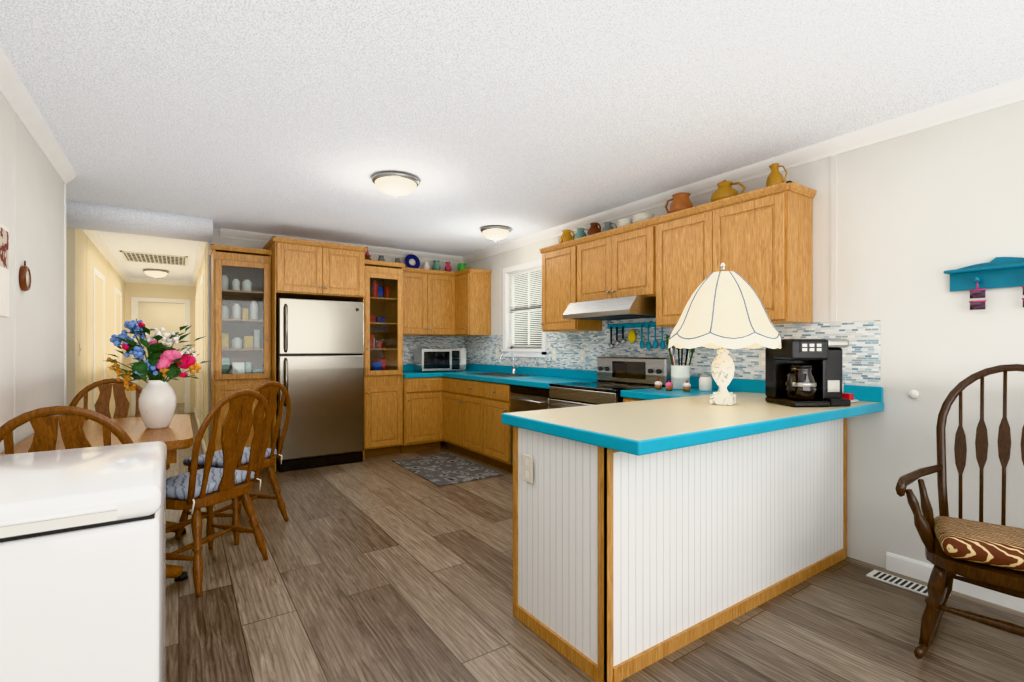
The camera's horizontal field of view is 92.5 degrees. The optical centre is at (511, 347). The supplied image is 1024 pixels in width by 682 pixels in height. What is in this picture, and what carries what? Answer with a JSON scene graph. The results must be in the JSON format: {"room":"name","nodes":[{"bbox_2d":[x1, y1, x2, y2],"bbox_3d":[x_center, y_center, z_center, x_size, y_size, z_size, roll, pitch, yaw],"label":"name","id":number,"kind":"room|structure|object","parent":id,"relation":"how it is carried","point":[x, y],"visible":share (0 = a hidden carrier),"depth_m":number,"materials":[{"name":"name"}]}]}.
{"room":"kitchen","nodes":[
{"label":"kitchen","id":0,"kind":"room"},
{"bbox_2d":[0,92,67,452],"bbox_3d":[-1.374,0.000,0.759,0.100,2.440,6.400,0,0,-34],"label":"wall","id":1,"kind":"structure","parent":0,"point":[40,190],"depth_m":2.67,"materials":[{"name":"paint"}]},
{"bbox_2d":[0,223,8,316],"bbox_3d":[-2.251,-0.345,2.146,0.008,0.410,0.320,0,0,-34],"label":"picture","id":2,"kind":"object","parent":1,"relation":"attached to","point":[4,270],"visible":1,"depth_m":2.22,"materials":[{"name":"paper"}]},
{"bbox_2d":[19,261,30,290],"bbox_3d":[-2.480,-0.362,2.498,0.024,0.156,0.132,0,0,-34],"label":"wall decoration","id":3,"kind":"object","parent":1,"relation":"attached to","point":[24,278],"visible":1,"depth_m":2.47,"materials":[{"name":"brown wood"}]},
{"bbox_2d":[0,46,76,405],"bbox_3d":[-1.336,0.000,0.847,0.062,2.440,6.304,0,0,-34],"label":"trim","id":4,"kind":"structure","parent":1,"relation":"attached to","point":[18,100],"depth_m":2.62,"materials":[{"name":"white wood"}]},
{"bbox_2d":[68,228,127,419],"bbox_3d":[-5.428,0.000,6.528,0.120,2.440,5.100,0,0,-34],"label":"wall","id":5,"kind":"structure","parent":0,"point":[77,239],"depth_m":5.17,"materials":[{"name":"paint"}]},
{"bbox_2d":[82,229,131,416],"bbox_3d":[-5.358,0.000,6.576,0.090,2.440,4.900,0,0,-34],"label":"trim","id":6,"kind":"structure","parent":5,"relation":"attached to","point":[92,235],"depth_m":6.06,"materials":[{"name":"white wood"}]},
{"bbox_2d":[128,282,191,415],"bbox_3d":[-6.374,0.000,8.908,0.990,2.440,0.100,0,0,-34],"label":"wall","id":7,"kind":"structure","parent":0,"point":[168,316],"depth_m":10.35,"materials":[{"name":"paint"}]},
{"bbox_2d":[132,278,187,415],"bbox_3d":[-6.329,0.000,8.859,0.870,2.440,0.092,0,0,-34],"label":"trim","id":8,"kind":"structure","parent":7,"relation":"attached to","point":[135,300],"depth_m":8.84,"materials":[{"name":"white wood"}]},
{"bbox_2d":[192,229,223,449],"bbox_3d":[-4.510,0.000,7.152,0.120,2.440,5.100,0,0,-34],"label":"wall","id":9,"kind":"structure","parent":0,"point":[205,268],"depth_m":5.38,"materials":[{"name":"paint"}]},
{"bbox_2d":[188,241,206,453],"bbox_3d":[-4.572,0.000,7.110,0.070,2.440,4.900,0,0,-34],"label":"trim","id":10,"kind":"structure","parent":9,"relation":"attached to","point":[201,245],"depth_m":6.63,"materials":[{"name":"white wood"}]},
{"bbox_2d":[224,238,458,364],"bbox_3d":[-1.876,0.000,5.919,2.850,2.440,0.100,0,0,-34],"label":"wall","id":11,"kind":"structure","parent":0,"point":[227,241],"depth_m":5.99,"materials":[{"name":"paint"}]},
{"bbox_2d":[264,236,331,300],"bbox_3d":[-2.280,-0.805,5.176,0.496,0.541,0.666,0,0,-34],"label":"upper cabinet","id":12,"kind":"object","parent":11,"relation":"attached to","point":[293,268],"depth_m":4.91,"materials":[{"name":"brown wood"}]},
{"bbox_2d":[220,228,459,262],"bbox_3d":[-1.851,-1.180,5.838,2.800,0.080,0.062,0,0,-34],"label":"trim","id":13,"kind":"structure","parent":11,"relation":"attached to","point":[226,233],"depth_m":5.91,"materials":[{"name":"white wood"}]},
{"bbox_2d":[324,243,367,300],"bbox_3d":[-1.964,-0.805,5.391,0.497,0.541,0.666,0,0,-34],"label":"upper cabinet","id":14,"kind":"object","parent":11,"relation":"attached to","point":[349,263],"depth_m":5.17,"materials":[{"name":"brown wood"}]},
{"bbox_2d":[365,246,384,260],"bbox_3d":[-1.616,-1.065,5.718,0.098,0.210,0.309,0,0,43],"label":"vases","id":15,"kind":"object","parent":14,"relation":"on","point":[368,256],"visible":0.56,"depth_m":5.66,"materials":[{"name":"red ceramic"}]},
{"bbox_2d":[384,265,423,336],"bbox_3d":[-1.277,-0.552,6.057,0.456,0.804,0.336,0,0,-34],"label":"upper cabinet","id":16,"kind":"object","parent":11,"relation":"attached to","point":[403,286],"depth_m":5.87,"materials":[{"name":"brown wood"}]},
{"bbox_2d":[395,254,465,271],"bbox_3d":[-1.022,-1.063,6.209,0.950,0.206,0.220,0,0,-34],"label":"pottery","id":17,"kind":"object","parent":16,"relation":"on","point":[412,261],"visible":0.71,"depth_m":6.19,"materials":[{"name":"blue ceramic"}]},
{"bbox_2d":[403,335,462,364],"bbox_3d":[-1.115,0.035,6.373,1.080,0.370,0.004,0,0,-34],"label":"tile backsplash","id":18,"kind":"structure","parent":11,"relation":"attached to","point":[410,342],"depth_m":6.36,"materials":[{"name":"tile"}]},
{"bbox_2d":[424,269,451,335],"bbox_3d":[-0.980,-0.552,6.230,0.456,0.804,0.384,0,0,-34],"label":"upper cabinet","id":19,"kind":"object","parent":11,"relation":"attached to","point":[437,283],"depth_m":6.10,"materials":[{"name":"brown wood"}]},
{"bbox_2d":[0,0,1023,280],"bbox_3d":[-2.424,-1.250,5.123,5.150,0.060,15.000,0,0,-34],"label":"ceiling","id":20,"kind":"structure","parent":0,"point":[310,118],"depth_m":2.38,"materials":[{"name":"white paint"}]},
{"bbox_2d":[66,200,212,241],"bbox_3d":[-3.551,-1.139,4.503,1.348,0.160,0.540,0,0,-34],"label":"ceiling beam","id":21,"kind":"structure","parent":20,"relation":"attached to","point":[89,216],"depth_m":4.40,"materials":[{"name":"white paint"}]},
{"bbox_2d":[120,251,187,265],"bbox_3d":[-4.894,-1.214,6.739,0.720,0.012,0.850,0,0,-34],"label":"ceiling vent","id":22,"kind":"object","parent":20,"relation":"in","point":[129,256],"visible":1,"depth_m":6.70,"materials":[{"name":"white plastic"}]},
{"bbox_2d":[143,269,168,278],"bbox_3d":[-5.644,-1.151,7.771,0.344,0.136,0.344,0,0,-34],"label":"light","id":23,"kind":"object","parent":20,"relation":"attached to","point":[155,273],"visible":1,"depth_m":7.68,"materials":[{"name":"white glass"}]},
{"bbox_2d":[371,172,419,197],"bbox_3d":[-0.842,-1.151,3.551,0.344,0.136,0.344,0,0,-34],"label":"ceiling light","id":24,"kind":"object","parent":20,"relation":"attached to","point":[395,184],"visible":1,"depth_m":3.46,"materials":[{"name":"white glass"}]},
{"bbox_2d":[480,226,510,241],"bbox_3d":[-0.167,-1.151,5.049,0.324,0.136,0.324,0,0,-34],"label":"ceiling light","id":25,"kind":"object","parent":20,"relation":"attached to","point":[495,233],"visible":1,"depth_m":4.95,"materials":[{"name":"white glass"}]},
{"bbox_2d":[127,403,1023,681],"bbox_3d":[-2.424,1.245,5.123,5.150,0.050,15.000,0,0,-34],"label":"floor","id":26,"kind":"structure","parent":0,"point":[379,569],"depth_m":2.26,"materials":[{"name":"brown wood"}]},
{"bbox_2d":[0,406,132,454],"bbox_3d":[-1.849,0.722,2.075,0.502,1.001,0.519,0,0,-30],"label":"dining chair","id":27,"kind":"object","parent":26,"relation":"on","point":[44,422],"visible":0.12,"depth_m":1.87,"materials":[{"name":"brown wood"}]},
{"bbox_2d":[0,441,166,681],"bbox_3d":[-1.316,0.780,1.336,0.602,0.880,0.746,0,0,-34],"label":"chest freezer","id":28,"kind":"object","parent":26,"relation":"on","point":[82,564],"visible":1,"depth_m":1.15,"materials":[{"name":"white metal"}]},
{"bbox_2d":[0,414,192,581],"bbox_3d":[-2.201,0.840,2.724,0.700,0.760,1.120,0,0,-34],"label":"dining table","id":29,"kind":"object","parent":26,"relation":"on","point":[175,435],"visible":0.23,"depth_m":2.55,"materials":[{"name":"brown wood"}]},
{"bbox_2d":[104,318,209,428],"bbox_3d":[-2.017,0.149,2.809,0.516,0.621,0.502,0,0,-34],"label":"flower vase","id":30,"kind":"object","parent":29,"relation":"on","point":[157,402],"visible":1,"depth_m":2.74,"materials":[{"name":"ceramic"}]},
{"bbox_2d":[69,378,142,419],"bbox_3d":[-2.683,0.722,3.284,0.502,1.001,0.519,0,0,-38],"label":"dining chair","id":31,"kind":"object","parent":26,"relation":"on","point":[102,403],"visible":0.15,"depth_m":3.45,"materials":[{"name":"brown wood"}]},
{"bbox_2d":[166,389,271,596],"bbox_3d":[-1.657,0.722,2.665,0.519,1.001,0.502,0,0,17],"label":"dining chair","id":32,"kind":"object","parent":26,"relation":"on","point":[207,486],"visible":0.88,"depth_m":2.59,"materials":[{"name":"brown wood"}]},
{"bbox_2d":[176,381,290,544],"bbox_3d":[-1.826,0.722,3.289,0.519,1.001,0.502,0,0,16],"label":"dining chair","id":33,"kind":"object","parent":26,"relation":"on","point":[268,393],"visible":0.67,"depth_m":3.25,"materials":[{"name":"brown wood"}]},
{"bbox_2d":[211,377,271,465],"bbox_3d":[-2.753,0.770,4.975,0.500,0.901,0.466,0,0,-34],"label":"base cabinet","id":34,"kind":"object","parent":26,"relation":"on","point":[221,387],"depth_m":4.74,"materials":[{"name":"brown wood"}]},
{"bbox_2d":[276,298,363,472],"bbox_3d":[-2.091,0.370,5.238,0.830,1.700,0.756,0,0,-34],"label":"refrigerator","id":35,"kind":"object","parent":26,"relation":"on","point":[319,361],"visible":0.92,"depth_m":4.96,"materials":[{"name":"silver metal"}]},
{"bbox_2d":[362,373,402,459],"bbox_3d":[-1.588,0.770,5.695,0.456,0.901,0.586,0,0,-34],"label":"base cabinet","id":36,"kind":"object","parent":26,"relation":"on","point":[383,392],"depth_m":5.46,"materials":[{"name":"brown wood"}]},
{"bbox_2d":[400,364,443,452],"bbox_3d":[-1.188,0.722,5.931,0.463,0.997,0.642,0,0,-34],"label":"base unit","id":37,"kind":"object","parent":26,"relation":"on","point":[423,392],"depth_m":5.70,"materials":[{"name":"brown wood"}]},
{"bbox_2d":[392,453,503,486],"bbox_3d":[-0.679,1.215,4.949,0.680,0.008,1.150,0,0,-34],"label":"kitchen rug","id":38,"kind":"object","parent":26,"relation":"on","point":[439,470],"visible":0.98,"depth_m":4.85,"materials":[{"name":"fabric"}]},
{"bbox_2d":[444,363,597,464],"bbox_3d":[-0.165,0.722,5.399,0.632,0.997,2.673,0,0,-34],"label":"base unit","id":39,"kind":"object","parent":26,"relation":"on","point":[467,397],"depth_m":5.23,"materials":[{"name":"brown wood"}]},
{"bbox_2d":[414,349,460,371],"bbox_3d":[-0.942,0.161,6.153,0.500,0.285,0.364,0,0,-26],"label":"microwave","id":40,"kind":"object","parent":39,"relation":"on","point":[437,360],"visible":1,"depth_m":6.00,"materials":[{"name":"silver metal"}]},
{"bbox_2d":[457,346,466,370],"bbox_3d":[-0.650,0.144,6.329,0.140,0.320,0.140,0,0,-34],"label":"paper towel roll","id":41,"kind":"object","parent":39,"relation":"on","point":[463,359],"visible":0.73,"depth_m":6.28,"materials":[{"name":"white paper"}]},
{"bbox_2d":[465,351,535,376],"bbox_3d":[-0.133,0.174,5.374,0.421,0.259,0.800,0,0,-34],"label":"sink","id":42,"kind":"object","parent":39,"relation":"in","point":[512,374],"visible":1,"depth_m":5.37,"materials":[{"name":"silver metal"}]},
{"bbox_2d":[509,385,550,464],"bbox_3d":[0.375,0.789,4.555,0.659,0.862,0.590,0,0,-34],"label":"dishwasher","id":43,"kind":"object","parent":26,"relation":"on","point":[524,398],"visible":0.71,"depth_m":4.43,"materials":[{"name":"silver metal"}]},
{"bbox_2d":[548,357,670,408],"bbox_3d":[0.763,0.652,3.946,0.711,1.135,0.766,0,0,-34],"label":"range","id":44,"kind":"object","parent":26,"relation":"on","point":[616,376],"visible":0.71,"depth_m":3.92,"materials":[{"name":"silver metal"}]},
{"bbox_2d":[492,379,883,681],"bbox_3d":[0.994,0.722,2.493,1.982,0.997,0.840,0,0,-34],"label":"kitchen peninsula","id":45,"kind":"object","parent":26,"relation":"on","point":[651,526],"depth_m":2.07,"materials":[{"name":"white wood"}]},
{"bbox_2d":[523,454,532,482],"bbox_3d":[0.067,0.527,2.133,0.006,0.115,0.072,0,0,-34],"label":"socket","id":46,"kind":"object","parent":45,"relation":"attached to","point":[527,468],"visible":0.96,"depth_m":2.13,"materials":[{"name":"beige plastic"}]},
{"bbox_2d":[655,379,661,389],"bbox_3d":[1.056,0.267,3.535,0.056,0.074,0.053,0,0,38],"label":"cupcake","id":47,"kind":"object","parent":45,"relation":"on","point":[658,384],"depth_m":3.52,"materials":[{"name":"food"}]},
{"bbox_2d":[665,380,672,390],"bbox_3d":[1.101,0.267,3.432,0.056,0.074,0.053,0,0,38],"label":"cupcake","id":48,"kind":"object","parent":45,"relation":"on","point":[669,386],"depth_m":3.41,"materials":[{"name":"food"}]},
{"bbox_2d":[666,335,694,388],"bbox_3d":[1.230,0.108,3.581,0.223,0.391,0.189,0,0,-34],"label":"utensil crock","id":49,"kind":"object","parent":45,"relation":"on","point":[680,375],"visible":0.71,"depth_m":3.53,"materials":[{"name":"white ceramic"}]},
{"bbox_2d":[683,381,690,390],"bbox_3d":[1.208,0.267,3.383,0.056,0.074,0.053,0,0,38],"label":"cupcake","id":50,"kind":"object","parent":45,"relation":"on","point":[686,386],"depth_m":3.37,"materials":[{"name":"food"}]},
{"bbox_2d":[699,374,711,390],"bbox_3d":[1.351,0.245,3.421,0.086,0.118,0.084,0,0,-34],"label":"jar","id":51,"kind":"object","parent":45,"relation":"on","point":[705,382],"depth_m":3.39,"materials":[{"name":"ceramic"}]},
{"bbox_2d":[668,263,781,404],"bbox_3d":[1.125,-0.074,2.614,0.560,0.755,0.560,0,0,-34],"label":"table lamp","id":52,"kind":"object","parent":45,"relation":"on","point":[723,310],"visible":1,"depth_m":2.46,"materials":[{"name":"beige fabric"}]},
{"bbox_2d":[765,339,850,406],"bbox_3d":[1.562,0.131,2.601,0.341,0.345,0.250,0,0,-4],"label":"coffee maker","id":53,"kind":"object","parent":45,"relation":"on","point":[803,372],"visible":0.98,"depth_m":2.55,"materials":[{"name":"black plastic"}]},
{"bbox_2d":[842,383,858,402],"bbox_3d":[1.802,0.253,2.766,0.203,0.100,0.261,0,0,-34],"label":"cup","id":54,"kind":"object","parent":45,"relation":"on","point":[850,396],"visible":0.04,"depth_m":2.67,"materials":[{"name":"red ceramic"}]},
{"bbox_2d":[866,570,950,595],"bbox_3d":[2.023,1.216,2.511,0.110,0.007,0.320,0,0,-34],"label":"floor vent","id":55,"kind":"object","parent":26,"relation":"in","point":[900,582],"visible":0.77,"depth_m":2.53,"materials":[{"name":"white plastic"}]},
{"bbox_2d":[895,364,1023,658],"bbox_3d":[2.003,0.646,1.919,0.860,1.144,0.659,0,0,-34],"label":"rocking chair","id":56,"kind":"object","parent":26,"relation":"on","point":[981,553],"visible":1,"depth_m":1.95,"materials":[{"name":"brown wood"}]},
{"bbox_2d":[465,100,1023,568],"bbox_3d":[1.524,0.000,3.575,0.100,2.440,7.800,0,0,-34],"label":"wall","id":57,"kind":"structure","parent":0,"point":[920,212],"depth_m":2.57,"materials":[{"name":"paint"}]},
{"bbox_2d":[14,112,836,444],"bbox_3d":[-1.520,-0.010,4.408,4.000,2.260,10.832,0,0,-34],"label":"trim","id":58,"kind":"structure","parent":57,"relation":"attached to","point":[832,238],"depth_m":2.91,"materials":[{"name":"paint"}]},
{"bbox_2d":[452,268,491,335],"bbox_3d":[-0.517,-0.552,6.158,0.361,0.804,0.367,0,0,-34],"label":"upper cabinet","id":59,"kind":"object","parent":57,"relation":"attached to","point":[471,288],"depth_m":6.04,"materials":[{"name":"brown wood"}]},
{"bbox_2d":[501,259,546,357],"bbox_3d":[0.162,-0.415,5.551,0.131,1.050,0.850,0,0,-34],"label":"window","id":60,"kind":"structure","parent":57,"relation":"in","point":[524,335],"depth_m":5.59,"materials":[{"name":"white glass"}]},
{"bbox_2d":[540,238,601,331],"bbox_3d":[0.571,-0.552,4.598,0.315,0.804,0.577,0,0,-34],"label":"upper cabinet","id":61,"kind":"object","parent":57,"relation":"attached to","point":[561,261],"depth_m":4.50,"materials":[{"name":"brown wood"}]},
{"bbox_2d":[563,296,655,320],"bbox_3d":[0.854,-0.308,4.005,0.515,0.140,0.745,0,0,-34],"label":"range hood","id":62,"kind":"object","parent":61,"relation":"attached to","point":[631,307],"visible":0.87,"depth_m":3.77,"materials":[{"name":"silver metal"}]},
{"bbox_2d":[580,231,603,301],"bbox_3d":[0.833,-0.667,4.214,0.315,0.574,0.487,0,0,-34],"label":"upper cabinet","id":63,"kind":"object","parent":57,"relation":"attached to","point":[591,246],"depth_m":4.16,"materials":[{"name":"brown wood"}]},
{"bbox_2d":[604,217,655,298],"bbox_3d":[1.042,-0.667,3.905,0.315,0.574,0.487,0,0,-34],"label":"upper cabinet","id":64,"kind":"object","parent":57,"relation":"attached to","point":[629,250],"depth_m":3.80,"materials":[{"name":"brown wood"}]},
{"bbox_2d":[463,318,879,386],"bbox_3d":[0.692,-0.010,4.701,0.010,0.460,4.799,0,0,-34],"label":"tile backsplash","id":65,"kind":"structure","parent":57,"relation":"attached to","point":[584,350],"depth_m":3.88,"materials":[{"name":"tile"}]},
{"bbox_2d":[608,322,664,349],"bbox_3d":[1.044,-0.090,4.131,0.058,0.231,0.700,0,0,-34],"label":"utensil rail","id":66,"kind":"object","parent":65,"relation":"attached to","point":[631,336],"visible":0.85,"depth_m":4.14,"materials":[{"name":"teal paint"}]},
{"bbox_2d":[656,205,699,327],"bbox_3d":[1.310,-0.552,3.511,0.315,0.804,0.599,0,0,-34],"label":"upper cabinet","id":67,"kind":"object","parent":57,"relation":"attached to","point":[677,233],"depth_m":3.46,"materials":[{"name":"brown wood"}]},
{"bbox_2d":[460,77,1023,612],"bbox_3d":[1.457,0.000,3.529,0.062,2.440,7.600,0,0,-34],"label":"trim","id":68,"kind":"structure","parent":57,"relation":"attached to","point":[1010,92],"depth_m":2.73,"materials":[{"name":"white wood"}]},
{"bbox_2d":[700,181,815,323],"bbox_3d":[1.564,-0.552,3.138,0.315,0.804,0.533,0,0,-34],"label":"upper cabinet","id":69,"kind":"object","parent":57,"relation":"attached to","point":[760,241],"depth_m":2.96,"materials":[{"name":"brown wood"}]},
{"bbox_2d":[559,163,787,242],"bbox_3d":[1.081,-1.057,3.889,0.180,0.194,2.132,0,0,-34],"label":"pitchers","id":70,"kind":"object","parent":69,"relation":"on","point":[682,201],"visible":0.69,"depth_m":3.58,"materials":[{"name":"orange ceramic"}]},
{"bbox_2d":[908,390,918,398],"bbox_3d":[2.122,0.250,2.591,0.017,0.048,0.047,0,0,-34],"label":"bumper cover","id":71,"kind":"object","parent":57,"relation":"attached to","point":[913,394],"visible":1,"depth_m":2.58,"materials":[{"name":"white plastic"}]},
{"bbox_2d":[944,257,1023,309],"bbox_3d":[2.343,-0.303,2.209,0.076,0.246,0.600,0,0,-34],"label":"shelf","id":72,"kind":"object","parent":57,"relation":"attached to","point":[977,280],"visible":0.94,"depth_m":2.34,"materials":[{"name":"teal paint"}]}
]}

